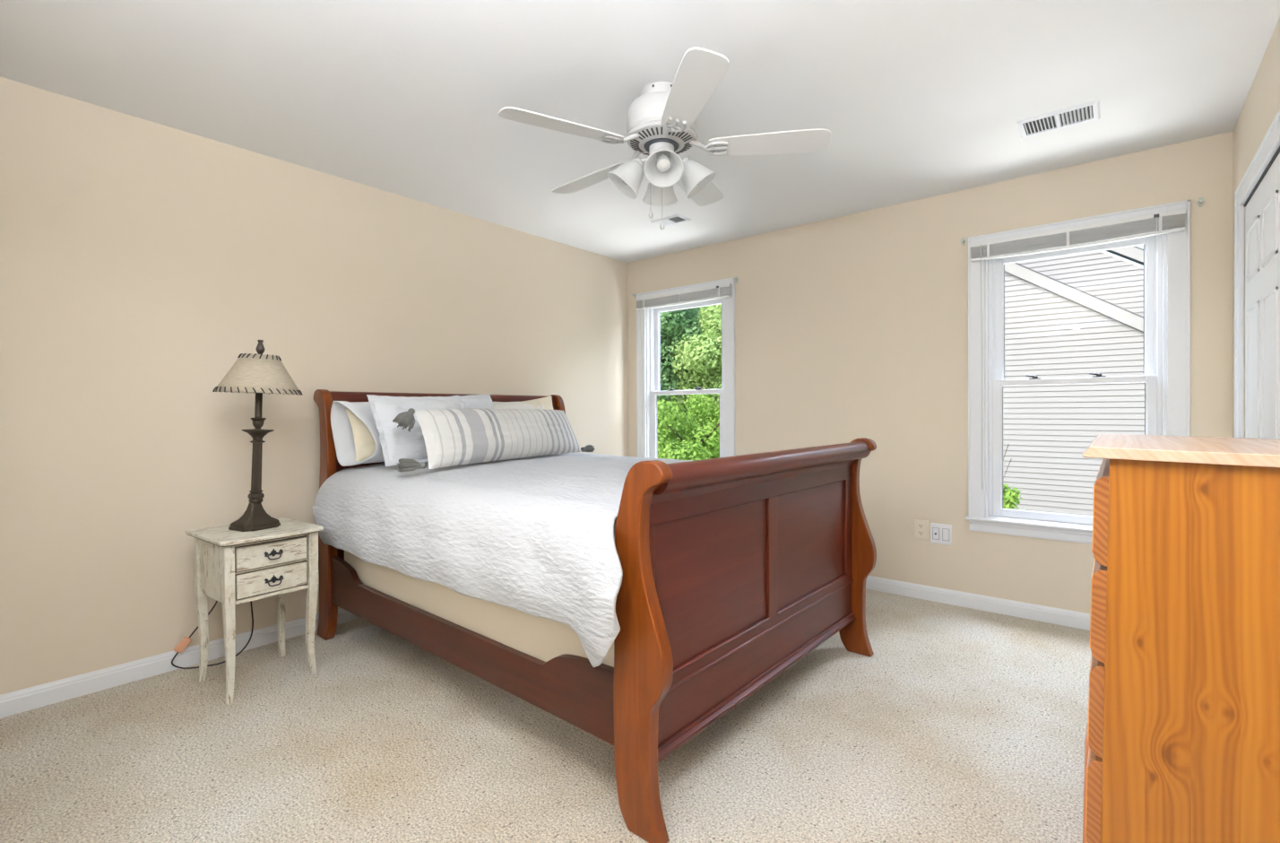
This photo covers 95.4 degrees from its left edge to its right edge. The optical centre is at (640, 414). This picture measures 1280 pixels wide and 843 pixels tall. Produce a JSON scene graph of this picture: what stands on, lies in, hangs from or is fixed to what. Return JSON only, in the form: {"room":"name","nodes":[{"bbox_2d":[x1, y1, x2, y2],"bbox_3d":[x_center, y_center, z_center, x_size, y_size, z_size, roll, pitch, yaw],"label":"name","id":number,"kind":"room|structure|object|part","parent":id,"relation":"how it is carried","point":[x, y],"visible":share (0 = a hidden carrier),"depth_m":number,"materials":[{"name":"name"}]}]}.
{"room":"bedroom","nodes":[
{"label":"bedroom","id":0,"kind":"room"},
{"bbox_2d":[0,77,628,694],"bbox_3d":[-1.397,-0.079,3.582,0.120,2.440,4.170,0,0,39],"label":"wall","id":1,"kind":"structure","parent":0,"point":[140,258],"depth_m":2.66,"materials":[{"name":"beige paint"}]},
{"bbox_2d":[0,607,362,717],"bbox_3d":[-1.340,1.099,3.546,0.014,0.084,3.930,0,0,39],"label":"baseboard","id":2,"kind":"structure","parent":1,"relation":"attached to","point":[35,696],"depth_m":2.51,"materials":[{"name":"white paint"}]},
{"bbox_2d":[0,588,1091,842],"bbox_3d":[-0.355,1.221,1.843,3.940,0.150,5.550,0,0,39],"label":"floor","id":3,"kind":"structure","parent":0,"point":[961,724],"depth_m":1.96,"materials":[{"name":"carpet"}]},
{"bbox_2d":[185,516,323,703],"bbox_3d":[-1.676,0.823,2.548,0.435,0.650,0.412,0,0,39],"label":"nightstand","id":4,"kind":"object","parent":3,"relation":"on","point":[232,567],"visible":0.99,"depth_m":2.46,"materials":[{"name":"paint"}]},
{"bbox_3d":[-1.886,0.833,2.507,0.041,0.632,0.040,0,0,36],"label":"leg","id":5,"kind":"part","parent":4,"relation":"part of","materials":[{"name":"paint"}]},
{"bbox_3d":[-1.765,0.639,2.414,0.273,0.244,0.010,0,0,36],"label":"panel","id":6,"kind":"part","parent":4,"relation":"part of","materials":[{"name":"paint"}]},
{"bbox_3d":[-1.640,0.833,2.325,0.042,0.632,0.041,0,0,39],"label":"leg","id":7,"kind":"part","parent":4,"relation":"part of","materials":[{"name":"paint"}]},
{"bbox_2d":[171,339,302,668],"bbox_3d":[-1.776,0.410,2.615,0.570,1.473,0.330,0,0,27],"label":"table lamp","id":8,"kind":"object","parent":4,"relation":"on","point":[260,373],"visible":0.92,"depth_m":2.52,"materials":[{"name":"brown metal"}]},
{"bbox_2d":[173,635,191,652],"bbox_3d":[-2.067,1.042,2.636,0.020,0.069,0.065,0,0,39],"label":"switch","id":9,"kind":"object","parent":8,"relation":"attached to","point":[185,640],"depth_m":2.63,"materials":[{"name":"brown plastic"}]},
{"bbox_3d":[-1.936,0.816,2.635,0.306,0.664,0.268,0,0,-32],"label":"power cord","id":10,"kind":"part","parent":8,"relation":"part of","materials":[{"name":"black plastic"}]},
{"bbox_3d":[-1.672,-0.175,2.557,0.322,0.175,0.322,0,0,39],"label":"lamp shade","id":11,"kind":"part","parent":8,"relation":"part of","materials":[{"name":"fabric"}]},
{"bbox_2d":[242,392,274,442],"bbox_3d":[-1.678,-0.059,2.557,0.120,0.370,0.120,0,0,39],"label":"lamp stand","id":12,"kind":"object","parent":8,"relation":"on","point":[257,433],"depth_m":2.54,"materials":[{"name":"brown metal"}]},
{"bbox_3d":[-1.674,0.516,2.544,0.413,0.004,0.382,0,0,36],"label":"moulding","id":13,"kind":"part","parent":4,"relation":"part of","materials":[{"name":"brown wood"}]},
{"bbox_3d":[-1.544,0.584,2.449,0.016,0.095,0.268,0,0,36],"label":"drawer","id":14,"kind":"part","parent":4,"relation":"part of","materials":[{"name":"paint"}]},
{"bbox_3d":[-1.552,0.640,2.455,0.020,0.248,0.284,0,0,36],"label":"frame","id":15,"kind":"part","parent":4,"relation":"part of","materials":[{"name":"paint"}]},
{"bbox_3d":[-1.544,0.695,2.450,0.016,0.096,0.268,0,0,36],"label":"drawer","id":16,"kind":"part","parent":4,"relation":"part of","materials":[{"name":"paint"}]},
{"bbox_3d":[-1.536,0.689,2.444,0.003,0.034,0.071,0,0,36],"label":"drawer pull","id":17,"kind":"part","parent":4,"relation":"part of","materials":[{"name":"black metal"}]},
{"bbox_3d":[-1.536,0.578,2.443,0.003,0.034,0.071,0,0,36],"label":"drawer pull","id":18,"kind":"part","parent":4,"relation":"part of","materials":[{"name":"black metal"}]},
{"bbox_3d":[-1.530,0.702,2.440,0.016,0.032,0.068,0,0,36],"label":"bail handle","id":19,"kind":"part","parent":4,"relation":"part of","materials":[{"name":"black metal"}]},
{"bbox_3d":[-1.531,0.591,2.439,0.016,0.032,0.068,0,0,36],"label":"bail handle","id":20,"kind":"part","parent":4,"relation":"part of","materials":[{"name":"black metal"}]},
{"bbox_3d":[-1.698,0.831,2.762,0.042,0.632,0.041,0,0,39],"label":"leg","id":21,"kind":"part","parent":4,"relation":"part of","materials":[{"name":"paint"}]},
{"bbox_3d":[-1.452,0.831,2.580,0.041,0.632,0.040,0,0,36],"label":"leg","id":22,"kind":"part","parent":4,"relation":"part of","materials":[{"name":"paint"}]},
{"bbox_2d":[313,389,876,842],"bbox_3d":[-0.290,0.502,2.887,2.356,1.275,1.669,0,0,39],"label":"sleigh bed","id":23,"kind":"object","parent":3,"relation":"on","point":[736,568],"visible":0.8,"depth_m":1.96,"materials":[{"name":"brown wood"}]},
{"bbox_3d":[-1.613,0.508,2.990,0.182,1.275,0.045,0,0,41],"label":"head post","id":24,"kind":"part","parent":23,"relation":"part of","materials":[{"name":"brown wood"}]},
{"bbox_3d":[-1.096,0.377,3.580,0.070,0.925,1.535,0,0,41],"label":"headboard panel","id":25,"kind":"part","parent":23,"relation":"part of","materials":[{"name":"brown wood"}]},
{"bbox_3d":[-0.797,0.832,2.296,1.970,0.232,0.027,0,0,41],"label":"rail","id":26,"kind":"part","parent":23,"relation":"part of","materials":[{"name":"brown wood"}]},
{"bbox_2d":[344,550,614,666],"bbox_3d":[-0.280,0.753,2.881,1.943,0.317,1.559,0,0,39],"label":"box spring","id":27,"kind":"object","parent":23,"relation":"on","point":[545,639],"visible":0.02,"depth_m":2.13,"materials":[{"name":"beige fabric"}]},
{"bbox_2d":[614,518,616,536],"bbox_3d":[-0.285,0.445,2.882,1.931,0.300,1.547,0,0,39],"label":"mattress","id":28,"kind":"object","parent":27,"relation":"on","point":[616,519],"visible":0.02,"depth_m":1.72,"materials":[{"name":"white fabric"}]},
{"bbox_2d":[311,452,693,666],"bbox_3d":[-0.251,0.464,2.839,2.057,0.453,1.832,0,0,39],"label":"quilt","id":29,"kind":"object","parent":28,"relation":"on","point":[533,535],"visible":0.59,"depth_m":2.02,"materials":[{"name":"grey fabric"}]},
{"bbox_2d":[330,400,384,466],"bbox_3d":[-1.255,0.090,3.116,0.200,0.318,0.695,0,0,39],"label":"sleeping pillow","id":30,"kind":"object","parent":29,"relation":"on","point":[355,432],"visible":0.23,"depth_m":2.92,"materials":[{"name":"beige fabric"}]},
{"bbox_2d":[366,394,465,466],"bbox_3d":[-1.060,0.068,2.980,0.198,0.340,0.599,0,0,39],"label":"pillow sham","id":31,"kind":"object","parent":29,"relation":"on","point":[397,443],"visible":0.42,"depth_m":2.82,"materials":[{"name":"white fabric"}]},
{"bbox_2d":[426,393,493,408],"bbox_3d":[-1.000,0.058,3.230,0.161,0.358,0.581,0,0,39],"label":"pillow sham","id":32,"kind":"object","parent":29,"relation":"on","point":[475,401],"visible":0.16,"depth_m":3.38,"materials":[{"name":"white fabric"}]},
{"bbox_2d":[392,407,594,472],"bbox_3d":[-0.704,0.104,3.103,0.239,0.274,1.403,0,0,33],"label":"lumbar pillow","id":33,"kind":"object","parent":29,"relation":"on","point":[452,436],"visible":1,"depth_m":2.88,"materials":[{"name":"fabric"}]},
{"bbox_2d":[492,395,553,409],"bbox_3d":[-0.767,0.058,3.677,0.200,0.365,0.682,0,0,39],"label":"sleeping pillow","id":34,"kind":"object","parent":29,"relation":"on","point":[544,402],"visible":0.18,"depth_m":3.76,"materials":[{"name":"beige fabric"}]},
{"bbox_3d":[-0.586,0.496,4.180,0.182,1.275,0.045,0,0,41],"label":"head post","id":35,"kind":"part","parent":23,"relation":"part of","materials":[{"name":"brown wood"}]},
{"bbox_3d":[0.007,0.635,1.594,0.182,1.022,0.045,0,0,41],"label":"foot post","id":36,"kind":"part","parent":23,"relation":"part of","materials":[{"name":"brown wood"}]},
{"bbox_3d":[0.248,0.534,1.927,0.025,0.466,0.705,0,0,41],"label":"footboard panel","id":37,"kind":"part","parent":23,"relation":"part of","materials":[{"name":"brown wood"}]},
{"bbox_3d":[0.259,0.760,1.910,0.014,0.010,0.670,0,0,41],"label":"moulding","id":38,"kind":"part","parent":23,"relation":"part of","materials":[{"name":"brown wood"}]},
{"bbox_3d":[0.496,0.273,2.207,0.036,0.075,1.533,0,0,41],"label":"footboard rail","id":39,"kind":"part","parent":23,"relation":"part of","materials":[{"name":"brown wood"}]},
{"bbox_3d":[0.498,0.878,2.211,0.033,0.165,1.533,0,0,41],"label":"footboard rail","id":40,"kind":"part","parent":23,"relation":"part of","materials":[{"name":"brown wood"}]},
{"bbox_3d":[0.511,0.962,2.201,0.072,0.036,1.533,0,0,39],"label":"moulding","id":41,"kind":"part","parent":23,"relation":"part of","materials":[{"name":"brown wood"}]},
{"bbox_3d":[0.511,0.797,2.199,0.051,0.012,1.533,0,0,39],"label":"moulding","id":42,"kind":"part","parent":23,"relation":"part of","materials":[{"name":"brown wood"}]},
{"bbox_3d":[0.498,0.774,2.210,0.036,0.043,1.533,0,0,41],"label":"footboard rail","id":43,"kind":"part","parent":23,"relation":"part of","materials":[{"name":"brown wood"}]},
{"bbox_3d":[0.718,0.529,2.472,0.025,0.466,0.735,0,0,41],"label":"footboard panel","id":44,"kind":"part","parent":23,"relation":"part of","materials":[{"name":"brown wood"}]},
{"bbox_3d":[0.741,0.755,2.469,0.014,0.010,0.678,0,0,41],"label":"moulding","id":45,"kind":"part","parent":23,"relation":"part of","materials":[{"name":"brown wood"}]},
{"bbox_3d":[1.033,0.623,2.785,0.182,1.022,0.045,0,0,41],"label":"foot post","id":46,"kind":"part","parent":23,"relation":"part of","materials":[{"name":"brown wood"}]},
{"bbox_2d":[1082,722,1089,842],"bbox_3d":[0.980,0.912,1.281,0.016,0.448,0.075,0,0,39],"label":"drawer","id":47,"kind":"object","parent":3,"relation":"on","point":[1086,744],"visible":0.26,"depth_m":1.25,"materials":[{"name":"orange wood"}]},
{"bbox_2d":[1082,432,1279,842],"bbox_3d":[1.283,0.602,1.311,0.427,1.084,0.800,0,0,39],"label":"dresser","id":48,"kind":"object","parent":3,"relation":"on","point":[1183,736],"visible":1,"depth_m":1.06,"materials":[{"name":"brown wood"}]},
{"bbox_3d":[1.123,0.763,1.444,0.004,0.136,0.752,0,0,39],"label":"drawer","id":49,"kind":"part","parent":48,"relation":"part of","materials":[{"name":"brown wood"}]},
{"bbox_3d":[1.125,0.577,1.440,0.004,0.136,0.752,0,0,39],"label":"drawer","id":50,"kind":"part","parent":48,"relation":"part of","materials":[{"name":"brown wood"}]},
{"bbox_3d":[1.127,0.389,1.437,0.004,0.138,0.752,0,0,39],"label":"drawer","id":51,"kind":"part","parent":48,"relation":"part of","materials":[{"name":"brown wood"}]},
{"bbox_3d":[1.132,0.766,1.436,0.025,0.180,0.754,0,0,39],"label":"drawer","id":52,"kind":"part","parent":48,"relation":"part of","materials":[{"name":"brown wood"}]},
{"bbox_3d":[1.134,0.579,1.433,0.025,0.180,0.754,0,0,39],"label":"drawer","id":53,"kind":"part","parent":48,"relation":"part of","materials":[{"name":"brown wood"}]},
{"bbox_3d":[1.129,0.203,1.434,0.004,0.131,0.752,0,0,39],"label":"drawer","id":54,"kind":"part","parent":48,"relation":"part of","materials":[{"name":"brown wood"}]},
{"bbox_3d":[1.136,0.391,1.429,0.025,0.182,0.754,0,0,39],"label":"drawer","id":55,"kind":"part","parent":48,"relation":"part of","materials":[{"name":"brown wood"}]},
{"bbox_3d":[1.138,0.206,1.426,0.025,0.175,0.754,0,0,39],"label":"drawer","id":56,"kind":"part","parent":48,"relation":"part of","materials":[{"name":"brown wood"}]},
{"bbox_2d":[0,0,1279,262],"bbox_3d":[-0.367,-1.369,1.827,3.940,0.150,5.550,0,0,39],"label":"ceiling","id":57,"kind":"structure","parent":0,"point":[917,99],"depth_m":2.28,"materials":[{"name":"white paint"}]},
{"bbox_2d":[497,47,830,229],"bbox_3d":[0.064,-1.020,2.387,1.233,0.555,1.266,0,0,39],"label":"ceiling fan","id":58,"kind":"object","parent":57,"relation":"hanging from","point":[661,122],"visible":1,"depth_m":2.26,"materials":[{"name":"white metal"}]},
{"bbox_3d":[-0.284,-1.063,2.149,0.468,0.032,0.138,0,0,-29],"label":"fan blade","id":59,"kind":"part","parent":58,"relation":"part of","materials":[{"name":"white wood"}]},
{"bbox_3d":[-0.216,-1.066,2.648,0.470,0.032,0.149,0,0,39],"label":"fan blade","id":60,"kind":"part","parent":58,"relation":"part of","materials":[{"name":"white wood"}]},
{"bbox_3d":[-0.067,-0.950,2.350,0.143,0.147,0.142,0,0,39],"label":"lamp shade","id":61,"kind":"part","parent":58,"relation":"part of","materials":[{"name":"white glass"}]},
{"bbox_3d":[0.044,-0.813,2.363,0.017,0.035,0.017,0,0,39],"label":"chain pull","id":62,"kind":"part","parent":58,"relation":"part of","materials":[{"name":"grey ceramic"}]},
{"bbox_3d":[0.085,-0.951,2.508,0.142,0.147,0.143,0,0,39],"label":"lamp shade","id":63,"kind":"part","parent":58,"relation":"part of","materials":[{"name":"white glass"}]},
{"bbox_3d":[0.092,-0.950,2.198,0.142,0.147,0.143,0,0,39],"label":"lamp shade","id":64,"kind":"part","parent":58,"relation":"part of","materials":[{"name":"white glass"}]},
{"bbox_3d":[0.090,-0.966,2.222,0.063,0.081,0.068,0,0,39],"label":"bulb","id":65,"kind":"part","parent":58,"relation":"part of","materials":[{"name":"white glass"}]},
{"bbox_3d":[0.166,-1.063,1.936,0.138,0.032,0.468,0,0,-11],"label":"fan blade","id":66,"kind":"part","parent":58,"relation":"part of","materials":[{"name":"white wood"}]},
{"bbox_3d":[0.243,-0.951,2.357,0.143,0.147,0.142,0,0,39],"label":"lamp shade","id":67,"kind":"part","parent":58,"relation":"part of","materials":[{"name":"white glass"}]},
{"bbox_3d":[0.269,-1.069,2.736,0.138,0.032,0.468,0,0,25],"label":"fan blade","id":68,"kind":"part","parent":58,"relation":"part of","materials":[{"name":"white wood"}]},
{"bbox_3d":[0.508,-1.067,2.299,0.468,0.032,0.138,0,0,7],"label":"fan blade","id":69,"kind":"part","parent":58,"relation":"part of","materials":[{"name":"white wood"}]},
{"bbox_2d":[650,213,691,226],"bbox_3d":[0.208,-1.303,3.930,0.235,0.010,0.150,0,0,39],"label":"ceiling vent","id":70,"kind":"object","parent":57,"relation":"in","point":[676,219],"visible":0.98,"depth_m":3.92,"materials":[{"name":"white plastic"}]},
{"bbox_2d":[1015,99,1100,138],"bbox_3d":[1.855,-1.303,2.587,0.295,0.010,0.195,0,0,39],"label":"ceiling vent","id":71,"kind":"object","parent":57,"relation":"in","point":[1088,111],"visible":1,"depth_m":2.58,"materials":[{"name":"white plastic"}]},
{"bbox_2d":[627,130,1233,613],"bbox_3d":[1.365,-0.094,3.931,3.700,2.440,0.120,0,0,39],"label":"wall","id":72,"kind":"structure","parent":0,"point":[849,327],"depth_m":3.58,"materials":[{"name":"beige paint"}]},
{"bbox_2d":[635,283,731,436],"bbox_3d":[0.324,-0.277,4.654,0.918,1.408,0.036,0,0,39],"label":"window blind","id":73,"kind":"object","parent":72,"relation":"attached to","point":[718,291],"visible":1,"depth_m":4.64,"materials":[{"name":"white plastic"}]},
{"bbox_3d":[0.325,-0.886,4.654,0.912,0.014,0.026,0,0,39],"label":"rail","id":74,"kind":"part","parent":73,"relation":"part of","materials":[{"name":"white plastic"}]},
{"bbox_2d":[636,276,735,458],"bbox_3d":[0.377,-0.176,4.718,0.974,1.700,0.170,0,0,39],"label":"window","id":75,"kind":"structure","parent":72,"relation":"attached to","point":[650,350],"depth_m":4.91,"materials":[{"name":"white paint"}]},
{"bbox_3d":[0.382,0.194,4.724,0.707,0.780,0.030,0,0,39],"label":"sash","id":76,"kind":"part","parent":75,"relation":"part of","materials":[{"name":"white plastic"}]},
{"bbox_3d":[0.405,-0.557,4.752,0.707,0.786,0.030,0,0,39],"label":"sash","id":77,"kind":"part","parent":75,"relation":"part of","materials":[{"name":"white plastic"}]},
{"bbox_2d":[914,518,928,539],"bbox_3d":[1.720,0.703,3.562,0.081,0.120,0.010,0,0,39],"label":"power outlet","id":78,"kind":"object","parent":72,"relation":"attached to","point":[921,525],"visible":1,"depth_m":3.56,"materials":[{"name":"beige plastic"}]},
{"bbox_2d":[930,522,951,544],"bbox_3d":[1.801,0.717,3.489,0.116,0.120,0.020,0,0,39],"label":"cable plate","id":79,"kind":"object","parent":72,"relation":"attached to","point":[941,533],"visible":1,"depth_m":3.49,"materials":[{"name":"white plastic"}]},
{"bbox_2d":[960,237,966,245],"bbox_3d":[1.880,-1.010,3.394,0.026,0.042,0.041,0,0,39],"label":"curtain bracket","id":80,"kind":"object","parent":72,"relation":"attached to","point":[963,240],"visible":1,"depth_m":3.40,"materials":[{"name":"grey plastic"}]},
{"bbox_2d":[865,575,1090,630],"bbox_3d":[1.327,1.085,3.886,3.672,0.084,0.014,0,0,39],"label":"baseboard","id":81,"kind":"structure","parent":72,"relation":"attached to","point":[1073,618],"depth_m":3.35,"materials":[{"name":"white paint"}]},
{"bbox_2d":[965,199,1190,544],"bbox_3d":[2.305,-0.175,3.130,0.964,1.700,0.170,0,0,39],"label":"window","id":82,"kind":"structure","parent":72,"relation":"attached to","point":[1166,377],"depth_m":3.13,"materials":[{"name":"white paint"}]},
{"bbox_3d":[2.278,0.601,3.098,0.964,0.016,0.075,0,0,39],"label":"sill","id":83,"kind":"part","parent":82,"relation":"part of","materials":[{"name":"white paint"}]},
{"bbox_3d":[2.334,-0.557,3.164,0.707,0.786,0.030,0,0,39],"label":"sash","id":84,"kind":"part","parent":82,"relation":"part of","materials":[{"name":"white plastic"}]},
{"bbox_3d":[2.310,0.195,3.136,0.707,0.780,0.030,0,0,39],"label":"sash","id":85,"kind":"part","parent":82,"relation":"part of","materials":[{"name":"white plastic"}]},
{"bbox_2d":[969,207,1185,488],"bbox_3d":[2.253,-0.277,3.066,0.906,1.408,0.036,0,0,39],"label":"window blind","id":86,"kind":"object","parent":72,"relation":"attached to","point":[1157,222],"visible":1,"depth_m":3.02,"materials":[{"name":"white plastic"}]},
{"bbox_3d":[2.253,-0.882,3.066,0.900,0.021,0.026,0,0,39],"label":"rail","id":87,"kind":"part","parent":86,"relation":"part of","materials":[{"name":"white plastic"}]},
{"bbox_2d":[1196,197,1204,206],"bbox_3d":[2.654,-1.010,2.756,0.026,0.042,0.041,0,0,39],"label":"curtain bracket","id":88,"kind":"object","parent":72,"relation":"attached to","point":[1201,200],"visible":1,"depth_m":2.76,"materials":[{"name":"grey plastic"}]},
{"bbox_2d":[1232,17,1279,437],"bbox_3d":[1.552,-0.078,1.154,0.120,2.440,4.170,0,0,39],"label":"wall","id":89,"kind":"structure","parent":0,"point":[1261,106],"depth_m":2.24,"materials":[{"name":"beige paint"}]},
{"bbox_2d":[1234,108,1279,439],"bbox_3d":[2.062,0.093,1.859,0.057,2.085,1.665,0,0,39],"label":"door","id":90,"kind":"structure","parent":89,"relation":"in","point":[1258,190],"depth_m":2.19,"materials":[{"name":"white paint"}]},
{"bbox_3d":[2.406,-0.149,2.288,0.008,0.560,0.245,0,0,39],"label":"raised panel","id":91,"kind":"part","parent":90,"relation":"part of","materials":[{"name":"white paint"}]},
{"bbox_3d":[2.403,-0.644,2.285,0.008,0.210,0.245,0,0,39],"label":"raised panel","id":92,"kind":"part","parent":90,"relation":"part of","materials":[{"name":"white paint"}]},
{"bbox_3d":[2.196,-0.146,2.033,0.008,0.560,0.245,0,0,39],"label":"raised panel","id":93,"kind":"part","parent":90,"relation":"part of","materials":[{"name":"white paint"}]},
{"bbox_3d":[2.194,-0.641,2.030,0.008,0.210,0.245,0,0,39],"label":"raised panel","id":94,"kind":"part","parent":90,"relation":"part of","materials":[{"name":"white paint"}]},
{"label":"outside","id":95,"kind":"structure","parent":0,"visible":0},
{"bbox_3d":[19.083,4.002,28.360,80.000,0.200,59.700,0,0,39],"label":"lawn","id":96,"kind":"structure","parent":95,"visible":0},
{"bbox_2d":[657,393,719,460],"bbox_3d":[1.181,1.789,11.992,4.152,4.582,3.984,0,0,39],"label":"tree","id":97,"kind":"object","parent":96,"relation":"on","point":[694,441],"visible":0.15,"depth_m":11.18,"materials":[{"name":"green plant"}]},
{"bbox_2d":[657,308,720,431],"bbox_3d":[0.546,-0.706,15.781,4.428,9.532,4.741,0,0,1],"label":"tree","id":98,"kind":"object","parent":96,"relation":"on","point":[675,323],"visible":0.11,"depth_m":14.01,"materials":[{"name":"green plant"}]},
{"bbox_2d":[669,303,721,426],"bbox_3d":[2.195,0.641,13.896,2.910,6.846,3.372,0,0,-13],"label":"tree","id":99,"kind":"object","parent":96,"relation":"on","point":[704,358],"visible":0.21,"depth_m":13.34,"materials":[{"name":"green plant"}]},
{"bbox_2d":[683,305,716,319],"bbox_3d":[0.148,-0.685,20.445,7.119,9.438,7.012,0,0,-3],"label":"tree","id":100,"kind":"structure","parent":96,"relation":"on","point":[693,309],"depth_m":18.51,"materials":[{"name":"white"}]},
{"bbox_2d":[1003,443,1024,510],"bbox_3d":[5.814,2.270,9.481,0.785,3.599,0.657,0,0,14],"label":"shrub","id":101,"kind":"object","parent":96,"relation":"on","point":[1010,497],"visible":0.27,"depth_m":9.36,"materials":[{"name":"green plant"}]},
{"bbox_2d":[1003,246,1144,516],"bbox_3d":[9.162,-0.690,15.523,13.000,9.425,8.062,0,0,39],"label":"house","id":102,"kind":"structure","parent":96,"relation":"on","point":[1080,315],"depth_m":11.32,"materials":[{"name":"grey plastic"}]}
]}

